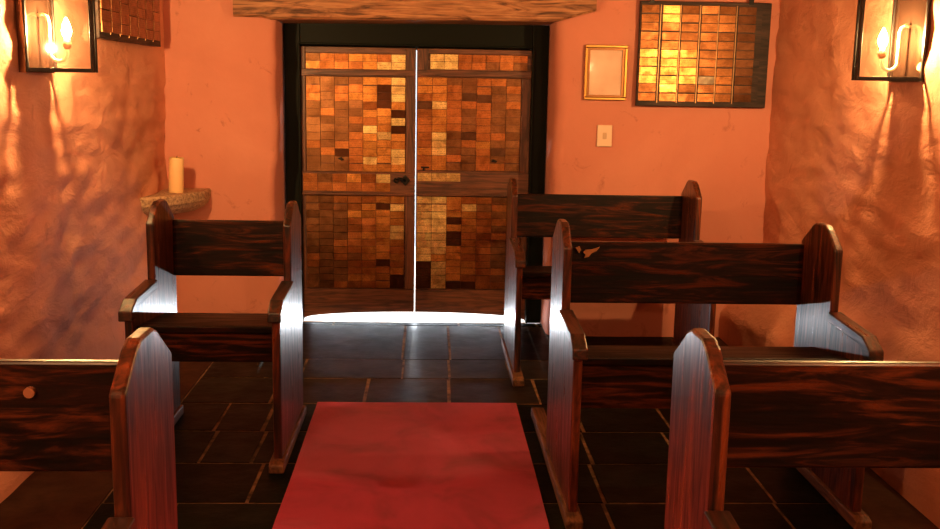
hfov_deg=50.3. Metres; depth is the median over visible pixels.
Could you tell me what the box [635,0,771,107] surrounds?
window
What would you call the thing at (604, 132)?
light switch
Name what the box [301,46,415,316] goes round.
door
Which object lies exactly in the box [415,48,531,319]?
door
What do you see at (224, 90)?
wall
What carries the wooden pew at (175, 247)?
on the floor
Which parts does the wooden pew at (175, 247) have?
armrest, panel, foot rail, seat, backrest, armrest, panel, foot rail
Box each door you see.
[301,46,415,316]
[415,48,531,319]
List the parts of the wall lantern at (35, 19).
plate, curved arm, bulb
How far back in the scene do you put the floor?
4.25 m
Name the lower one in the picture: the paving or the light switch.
the paving
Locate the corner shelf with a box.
[140,188,210,215]
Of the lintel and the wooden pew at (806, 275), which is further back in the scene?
the lintel
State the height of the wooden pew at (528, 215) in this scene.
1.004 m
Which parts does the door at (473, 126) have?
brass plaque panel, brass plaque panel, brass plaque panel, rail, rail, brass plaque panel, rail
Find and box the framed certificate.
[583,44,627,100]
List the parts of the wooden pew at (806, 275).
foot rail, panel, armrest, backrest, seat, panel, foot rail, armrest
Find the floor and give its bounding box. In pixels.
[0,322,938,528]
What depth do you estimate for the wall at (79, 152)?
4.37 m
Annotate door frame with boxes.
[284,23,548,322]
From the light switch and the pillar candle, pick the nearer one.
the pillar candle
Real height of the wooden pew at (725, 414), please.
1.004 m
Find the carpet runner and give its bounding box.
[272,402,549,528]
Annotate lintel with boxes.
[233,0,596,24]
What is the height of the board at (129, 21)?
0.600 m
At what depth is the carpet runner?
3.92 m
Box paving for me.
[302,247,539,323]
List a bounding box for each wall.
[0,0,168,502]
[163,0,779,336]
[719,0,939,528]
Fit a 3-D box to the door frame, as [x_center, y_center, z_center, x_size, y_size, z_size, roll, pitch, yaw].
[-0.343,-0.566,6.350,1.625,1.880,0.162,1,10,-2]
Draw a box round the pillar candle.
[169,157,183,192]
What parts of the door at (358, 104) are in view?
brass plaque panel, brass plaque panel, rail, brass plaque panel, brass plaque panel, rail, rail, latch lever, latch plate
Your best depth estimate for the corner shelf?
5.60 m
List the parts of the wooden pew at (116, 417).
backrest, armrest, panel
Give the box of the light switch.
[597,125,611,146]
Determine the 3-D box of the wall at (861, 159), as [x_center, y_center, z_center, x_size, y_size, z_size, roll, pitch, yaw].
[1.741,-0.110,1.509,0.250,2.790,9.280,1,10,-1]
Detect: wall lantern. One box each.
[15,0,97,72]
[851,0,931,81]
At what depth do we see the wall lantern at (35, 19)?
3.86 m
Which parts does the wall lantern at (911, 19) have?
bulb, curved arm, plate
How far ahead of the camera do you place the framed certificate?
5.86 m
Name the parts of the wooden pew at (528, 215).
foot rail, panel, armrest, seat, backrest, foot rail, panel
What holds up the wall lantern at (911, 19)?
attached to the wall at (861, 159)
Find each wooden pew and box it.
[0,327,177,528]
[118,199,305,473]
[501,177,715,385]
[531,219,883,528]
[664,328,939,528]
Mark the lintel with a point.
(481, 12)
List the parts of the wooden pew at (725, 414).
panel, armrest, backrest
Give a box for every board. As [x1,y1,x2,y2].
[95,0,160,46]
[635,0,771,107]
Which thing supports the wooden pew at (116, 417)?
on the floor

